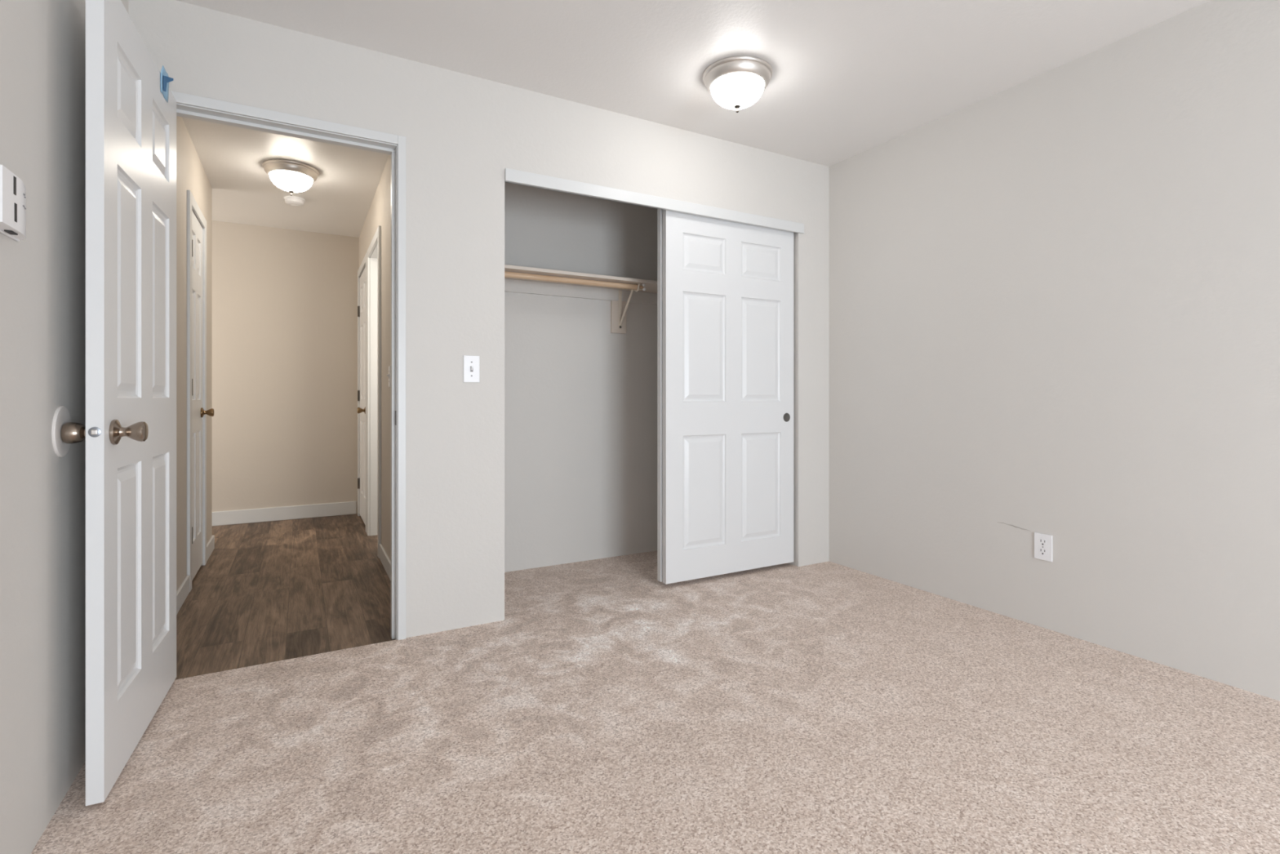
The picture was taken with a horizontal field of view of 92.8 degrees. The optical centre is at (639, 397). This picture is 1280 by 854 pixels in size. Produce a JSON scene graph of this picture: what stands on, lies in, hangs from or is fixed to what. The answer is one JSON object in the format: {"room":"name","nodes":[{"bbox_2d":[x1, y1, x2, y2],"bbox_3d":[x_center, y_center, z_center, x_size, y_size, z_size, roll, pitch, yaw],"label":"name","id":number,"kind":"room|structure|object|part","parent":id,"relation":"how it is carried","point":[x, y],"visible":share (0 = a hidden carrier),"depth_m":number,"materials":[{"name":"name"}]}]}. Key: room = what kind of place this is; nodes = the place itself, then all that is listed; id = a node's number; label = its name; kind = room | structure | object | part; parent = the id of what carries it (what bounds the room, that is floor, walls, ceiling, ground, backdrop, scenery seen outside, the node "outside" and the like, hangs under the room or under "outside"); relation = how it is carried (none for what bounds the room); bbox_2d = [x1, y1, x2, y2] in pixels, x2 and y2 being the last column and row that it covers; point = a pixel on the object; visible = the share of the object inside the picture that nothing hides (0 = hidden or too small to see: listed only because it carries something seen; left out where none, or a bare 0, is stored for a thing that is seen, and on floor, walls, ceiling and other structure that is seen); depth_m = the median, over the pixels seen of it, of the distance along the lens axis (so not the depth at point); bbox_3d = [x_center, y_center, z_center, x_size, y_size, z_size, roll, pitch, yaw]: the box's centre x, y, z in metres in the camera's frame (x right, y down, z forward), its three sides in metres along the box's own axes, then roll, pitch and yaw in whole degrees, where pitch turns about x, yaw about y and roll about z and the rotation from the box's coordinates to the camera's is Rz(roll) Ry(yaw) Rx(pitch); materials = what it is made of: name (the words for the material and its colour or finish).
{"room":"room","nodes":[
{"label":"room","id":0,"kind":"room"},
{"bbox_2d":[0,0,212,853],"bbox_3d":[-1.722,-0.184,0.505,1.485,2.460,7.360,0,0,-29],"label":"wall","id":1,"kind":"structure","parent":0,"point":[42,42],"depth_m":1.43,"materials":[{"name":"beige paint"}]},
{"bbox_2d":[0,164,26,241],"bbox_3d":[-1.249,-0.383,1.208,0.031,0.115,0.170,0,0,-29],"label":"thermostat","id":2,"kind":"object","parent":1,"relation":"attached to","point":[12,188],"visible":1,"depth_m":1.19,"materials":[{"name":"white plastic"}]},
{"bbox_3d":[-1.260,-0.383,1.202,0.006,0.115,0.170,0,0,-29],"label":"plate","id":3,"kind":"part","parent":2,"relation":"part of","materials":[{"name":"white plastic"}]},
{"bbox_3d":[-1.252,-0.328,1.214,0.011,0.003,0.030,0,0,-29],"label":"lever","id":4,"kind":"part","parent":2,"relation":"part of","materials":[{"name":"grey plastic"}]},
{"bbox_2d":[51,405,71,457],"bbox_3d":[-1.432,0.085,1.512,0.007,0.128,0.128,0,0,-29],"label":"protector","id":5,"kind":"object","parent":1,"relation":"attached to","point":[61,416],"visible":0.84,"depth_m":1.49,"materials":[{"name":"white plastic"}]},
{"bbox_2d":[176,535,214,614],"bbox_3d":[-2.385,0.972,3.130,0.113,0.092,2.156,0,0,-29],"label":"baseboard","id":6,"kind":"structure","parent":1,"relation":"attached to","point":[183,591],"depth_m":3.07,"materials":[{"name":"white paint"}]},
{"bbox_2d":[186,189,206,591],"bbox_3d":[-2.514,-0.032,3.465,0.014,2.100,0.650,0,0,-29],"label":"door frame","id":7,"kind":"structure","parent":1,"relation":"attached to","point":[192,204],"depth_m":3.20,"materials":[{"name":"white paint"}]},
{"bbox_3d":[-2.372,-0.032,3.210,0.014,2.100,0.067,0,0,-29],"label":"casing","id":8,"kind":"part","parent":7,"relation":"part of","materials":[{"name":"white paint"}]},
{"bbox_3d":[-2.514,-1.053,3.465,0.014,0.058,0.516,0,0,-29],"label":"head casing","id":9,"kind":"part","parent":7,"relation":"part of","materials":[{"name":"white paint"}]},
{"bbox_3d":[-2.655,-0.032,3.719,0.014,2.100,0.067,0,0,-29],"label":"casing","id":10,"kind":"part","parent":7,"relation":"part of","materials":[{"name":"white paint"}]},
{"bbox_2d":[191,209,213,580],"bbox_3d":[-2.505,-0.010,3.467,0.098,2.020,0.516,0,0,-29],"label":"door","id":11,"kind":"structure","parent":1,"relation":"in","point":[197,411],"depth_m":3.48,"materials":[{"name":"white paint"}]},
{"bbox_3d":[-2.580,0.091,3.639,0.064,0.060,0.060,0,0,-29],"label":"knob","id":12,"kind":"part","parent":11,"relation":"part of","materials":[{"name":"gold metal"}]},
{"bbox_2d":[61,0,176,805],"bbox_3d":[-1.501,-0.028,1.810,0.165,2.038,0.752,0,0,-29],"label":"door","id":13,"kind":"structure","parent":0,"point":[129,432],"depth_m":1.65,"materials":[{"name":"white paint"}]},
{"bbox_3d":[-1.399,0.089,1.522,0.062,0.064,0.064,0,0,-29],"label":"knob","id":14,"kind":"part","parent":13,"relation":"part of","materials":[{"name":"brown metal"}]},
{"bbox_3d":[-1.327,0.085,1.484,0.025,0.025,0.002,0,0,-26],"label":"latch plate","id":15,"kind":"part","parent":13,"relation":"part of","materials":[{"name":"silver metal"}]},
{"bbox_3d":[-1.312,0.089,1.568,0.071,0.065,0.065,0,0,-29],"label":"knob","id":16,"kind":"part","parent":13,"relation":"part of","materials":[{"name":"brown metal"}]},
{"bbox_2d":[160,65,173,102],"bbox_3d":[-1.566,-1.034,2.015,0.009,0.098,0.119,0,0,-22],"label":"scrap","id":17,"kind":"object","parent":13,"relation":"attached to","point":[165,79],"visible":1,"depth_m":2.00,"materials":[{"name":"blue plastic"}]},
{"bbox_2d":[212,220,359,513],"bbox_3d":[-2.883,-0.191,5.170,4.000,2.417,0.120,0,0,-29],"label":"wall","id":18,"kind":"structure","parent":0,"point":[285,301],"depth_m":5.05,"materials":[{"name":"paint"}]},
{"bbox_2d":[212,501,356,525],"bbox_3d":[-3.536,0.962,4.730,2.430,0.112,0.013,0,0,-29],"label":"baseboard","id":19,"kind":"structure","parent":18,"relation":"attached to","point":[306,511],"depth_m":5.05,"materials":[{"name":"white paint"}]},
{"bbox_2d":[359,154,391,560],"bbox_3d":[-1.667,-0.191,4.038,0.120,2.417,3.043,0,0,-29],"label":"wall","id":20,"kind":"structure","parent":0,"point":[379,213],"depth_m":3.67,"materials":[{"name":"paint"}]},
{"bbox_2d":[356,266,365,524],"bbox_3d":[-2.250,-0.010,4.922,0.098,2.020,0.670,0,0,-29],"label":"door","id":21,"kind":"structure","parent":20,"relation":"in","point":[362,308],"depth_m":4.95,"materials":[{"name":"white paint"}]},
{"bbox_3d":[-2.139,0.101,4.687,0.064,0.060,0.060,0,0,-29],"label":"knob","id":22,"kind":"part","parent":21,"relation":"part of","materials":[{"name":"gold metal"}]},
{"bbox_2d":[357,253,366,532],"bbox_3d":[-2.240,-0.034,4.925,0.016,2.104,0.795,0,0,-29],"label":"door frame","id":23,"kind":"structure","parent":20,"relation":"attached to","point":[363,264],"depth_m":5.22,"materials":[{"name":"white paint"}]},
{"bbox_3d":[-2.419,-0.034,5.245,0.016,2.104,0.062,0,0,-29],"label":"casing","id":24,"kind":"part","parent":23,"relation":"part of","materials":[{"name":"white paint"}]},
{"bbox_3d":[-2.240,-1.058,4.926,0.016,0.056,0.670,0,0,-29],"label":"head casing","id":25,"kind":"part","parent":23,"relation":"part of","materials":[{"name":"white paint"}]},
{"bbox_3d":[-2.062,-0.034,4.605,0.016,2.104,0.063,0,0,-29],"label":"casing","id":26,"kind":"part","parent":23,"relation":"part of","materials":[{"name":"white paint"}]},
{"bbox_2d":[366,225,381,558],"bbox_3d":[-1.782,-0.034,4.227,0.136,2.104,0.780,0,0,-29],"label":"door frame","id":27,"kind":"structure","parent":20,"relation":"attached to","point":[374,251],"depth_m":4.49,"materials":[{"name":"white paint"}]},
{"bbox_3d":[-2.008,-0.034,4.509,0.016,2.104,0.067,0,0,-29],"label":"casing","id":28,"kind":"part","parent":27,"relation":"part of","materials":[{"name":"white paint"}]},
{"bbox_3d":[-1.834,-1.057,4.196,0.016,0.058,0.651,0,0,-29],"label":"head casing","id":29,"kind":"part","parent":27,"relation":"part of","materials":[{"name":"white paint"}]},
{"bbox_3d":[-1.660,-0.034,3.884,0.016,2.104,0.062,0,0,-29],"label":"casing","id":30,"kind":"part","parent":27,"relation":"part of","materials":[{"name":"white paint"}]},
{"bbox_2d":[379,543,391,581],"bbox_3d":[-1.314,0.972,3.267,0.013,0.092,1.353,0,0,-29],"label":"baseboard","id":31,"kind":"structure","parent":20,"relation":"attached to","point":[384,557],"depth_m":3.57,"materials":[{"name":"white paint"}]},
{"bbox_2d":[386,365,391,386],"bbox_3d":[-1.436,-0.119,3.481,0.017,0.118,0.070,0,0,-29],"label":"light switch","id":32,"kind":"object","parent":20,"relation":"attached to","point":[389,366],"visible":1,"depth_m":3.46,"materials":[{"name":"white plastic"}]},
{"bbox_3d":[-1.431,-0.119,3.484,0.005,0.118,0.070,0,0,-29],"label":"plate","id":33,"kind":"part","parent":32,"relation":"part of","materials":[{"name":"white plastic"}]},
{"bbox_2d":[128,0,829,637],"bbox_3d":[-0.333,-0.184,2.974,3.592,2.460,0.115,0,0,-29],"label":"wall","id":34,"kind":"structure","parent":0,"point":[462,131],"depth_m":2.67,"materials":[{"name":"beige paint"}]},
{"bbox_2d":[170,90,405,639],"bbox_3d":[-1.364,-0.034,2.392,0.824,2.102,0.127,0,0,-29],"label":"door frame","id":35,"kind":"structure","parent":34,"relation":"attached to","point":[189,106],"depth_m":2.53,"materials":[{"name":"white paint"}]},
{"bbox_3d":[-1.335,-1.066,2.342,0.758,0.037,0.012,0,0,-29],"label":"head casing","id":36,"kind":"part","parent":35,"relation":"part of","materials":[{"name":"white paint"}]},
{"bbox_3d":[-1.021,0.086,2.547,0.002,0.060,0.028,0,0,-29],"label":"strike plate","id":37,"kind":"part","parent":35,"relation":"part of","materials":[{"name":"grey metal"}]},
{"bbox_3d":[-0.990,-0.040,2.535,0.032,2.090,0.012,0,0,-29],"label":"casing","id":38,"kind":"part","parent":35,"relation":"part of","materials":[{"name":"white paint"}]},
{"bbox_2d":[463,355,479,382],"bbox_3d":[-0.737,-0.124,2.673,0.070,0.118,0.017,0,0,-29],"label":"light switch","id":39,"kind":"object","parent":34,"relation":"attached to","point":[471,363],"visible":1,"depth_m":2.67,"materials":[{"name":"white plastic"}]},
{"bbox_2d":[504,181,658,208],"bbox_3d":[0.136,-1.018,3.236,1.772,0.012,0.108,0,0,-29],"label":"sliding track","id":40,"kind":"object","parent":34,"relation":"attached to","point":[504,181],"visible":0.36,"depth_m":3.05,"materials":[{"name":"silver metal"}]},
{"bbox_2d":[657,208,662,582],"bbox_3d":[0.492,-0.013,3.468,0.893,1.986,0.035,0,0,-29],"label":"door","id":41,"kind":"structure","parent":40,"relation":"hanging from","point":[660,211],"depth_m":3.24,"materials":[{"name":"white paint"}]},
{"bbox_2d":[662,208,793,583],"bbox_3d":[0.518,-0.013,3.428,0.892,1.986,0.037,0,0,-29],"label":"door","id":42,"kind":"structure","parent":40,"relation":"hanging from","point":[728,286],"depth_m":3.39,"materials":[{"name":"white paint"}]},
{"bbox_3d":[0.867,0.119,3.603,0.052,0.052,0.002,0,0,-29],"label":"finger pull","id":43,"kind":"part","parent":42,"relation":"part of","materials":[{"name":"grey metal"}]},
{"bbox_2d":[504,168,804,233],"bbox_3d":[0.182,-1.003,3.189,1.810,0.056,0.018,0,0,-29],"label":"trim","id":44,"kind":"structure","parent":34,"relation":"attached to","point":[511,175],"depth_m":3.09,"materials":[{"name":"white paint"}]},
{"bbox_2d":[504,182,657,572],"bbox_3d":[-0.166,-0.184,3.915,2.384,2.460,0.120,0,0,-29],"label":"wall","id":45,"kind":"structure","parent":0,"point":[580,396],"depth_m":3.73,"materials":[{"name":"beige paint"}]},
{"bbox_2d":[504,278,657,304],"bbox_3d":[-0.177,-0.643,3.829,2.019,0.072,0.018,0,0,-29],"label":"cleat","id":46,"kind":"object","parent":45,"relation":"attached to","point":[510,285],"visible":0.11,"depth_m":3.70,"materials":[{"name":"beige paint"}]},
{"bbox_2d":[504,264,657,293],"bbox_3d":[-0.109,-0.688,3.706,2.019,0.018,0.300,0,0,-29],"label":"closet shelf","id":47,"kind":"object","parent":46,"relation":"on","point":[651,286],"visible":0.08,"depth_m":3.48,"materials":[{"name":"beige paint"}]},
{"bbox_2d":[610,300,626,333],"bbox_3d":[-0.135,-0.506,3.853,0.104,0.203,0.018,0,0,-29],"label":"block","id":48,"kind":"object","parent":45,"relation":"attached to","point":[615,328],"visible":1,"depth_m":3.84,"materials":[{"name":"beige paint"}]},
{"bbox_2d":[504,271,643,290],"bbox_3d":[-0.466,-0.659,3.404,1.099,0.033,0.032,0,0,-29],"label":"closet rod","id":49,"kind":"object","parent":48,"relation":"attached to","point":[507,274],"visible":0.61,"depth_m":3.43,"materials":[{"name":"brown wood"}]},
{"bbox_2d":[618,283,645,328],"bbox_3d":[-0.048,-0.557,3.741,0.057,0.246,0.263,0,0,-29],"label":"bracket","id":50,"kind":"object","parent":48,"relation":"attached to","point":[621,317],"visible":0.94,"depth_m":3.82,"materials":[{"name":"beige metal"}]},
{"bbox_3d":[-0.126,-0.554,3.845,0.022,0.240,0.004,0,0,-29],"label":"wall arm","id":51,"kind":"part","parent":50,"relation":"part of","materials":[{"name":"beige metal"}]},
{"bbox_2d":[31,513,1279,853],"bbox_3d":[-0.508,1.076,1.766,4.834,0.140,8.380,0,0,-29],"label":"floor","id":52,"kind":"structure","parent":0,"point":[828,707],"depth_m":1.85,"materials":[{"name":"beige carpet"}]},
{"bbox_2d":[177,0,1210,237],"bbox_3d":[-0.426,-1.457,1.743,4.954,0.115,8.500,0,0,-29],"label":"ceiling","id":53,"kind":"structure","parent":0,"point":[849,78],"depth_m":2.53,"materials":[{"name":"beige paint"}]},
{"bbox_2d":[262,159,319,195],"bbox_3d":[-2.132,-1.316,3.729,0.302,0.167,0.302,0,0,-29],"label":"ceiling light","id":54,"kind":"object","parent":53,"relation":"attached to","point":[291,176],"visible":1,"depth_m":3.65,"materials":[{"name":"white glass"}]},
{"bbox_3d":[-2.132,-1.308,3.729,0.233,0.093,0.233,0,0,-29],"label":"lamp shade","id":55,"kind":"part","parent":54,"relation":"part of","materials":[{"name":"white glass"}]},
{"bbox_2d":[283,195,305,206],"bbox_3d":[-2.435,-1.379,4.298,0.134,0.041,0.134,0,0,-29],"label":"smoke detector","id":56,"kind":"object","parent":53,"relation":"attached to","point":[295,201],"visible":1,"depth_m":4.26,"materials":[{"name":"white plastic"}]},
{"bbox_2d":[702,55,772,112],"bbox_3d":[0.426,-1.331,2.671,0.302,0.167,0.302,0,0,-29],"label":"ceiling light","id":57,"kind":"object","parent":53,"relation":"attached to","point":[734,82],"visible":1,"depth_m":2.59,"materials":[{"name":"white glass"}]},
{"bbox_3d":[0.426,-1.323,2.671,0.233,0.093,0.233,0,0,-29],"label":"lamp shade","id":58,"kind":"part","parent":57,"relation":"part of","materials":[{"name":"white glass"}]},
{"bbox_2d":[829,0,1279,701],"bbox_3d":[2.454,-0.184,1.541,0.121,2.460,5.102,0,0,-29],"label":"wall","id":59,"kind":"structure","parent":0,"point":[1055,294],"depth_m":2.50,"materials":[{"name":"beige paint"}]},
{"bbox_2d":[1034,532,1052,561],"bbox_3d":[1.758,0.653,2.659,0.007,0.114,0.074,0,0,-29],"label":"power outlet","id":60,"kind":"object","parent":59,"relation":"attached to","point":[1042,542],"visible":1,"depth_m":2.65,"materials":[{"name":"white plastic"}]},
{"bbox_2d":[1039,547,1046,555],"bbox_3d":[1.756,0.673,2.658,0.002,0.033,0.033,0,0,-29],"label":"receptacle","id":61,"kind":"object","parent":60,"relation":"attached to","point":[1042,551],"depth_m":2.66,"materials":[{"name":"white plastic"}]},
{"bbox_2d":[1039,538,1046,546],"bbox_3d":[1.756,0.632,2.658,0.002,0.033,0.033,0,0,-29],"label":"receptacle","id":62,"kind":"object","parent":60,"relation":"attached to","point":[1042,542],"depth_m":2.66,"materials":[{"name":"white plastic"}]}
]}

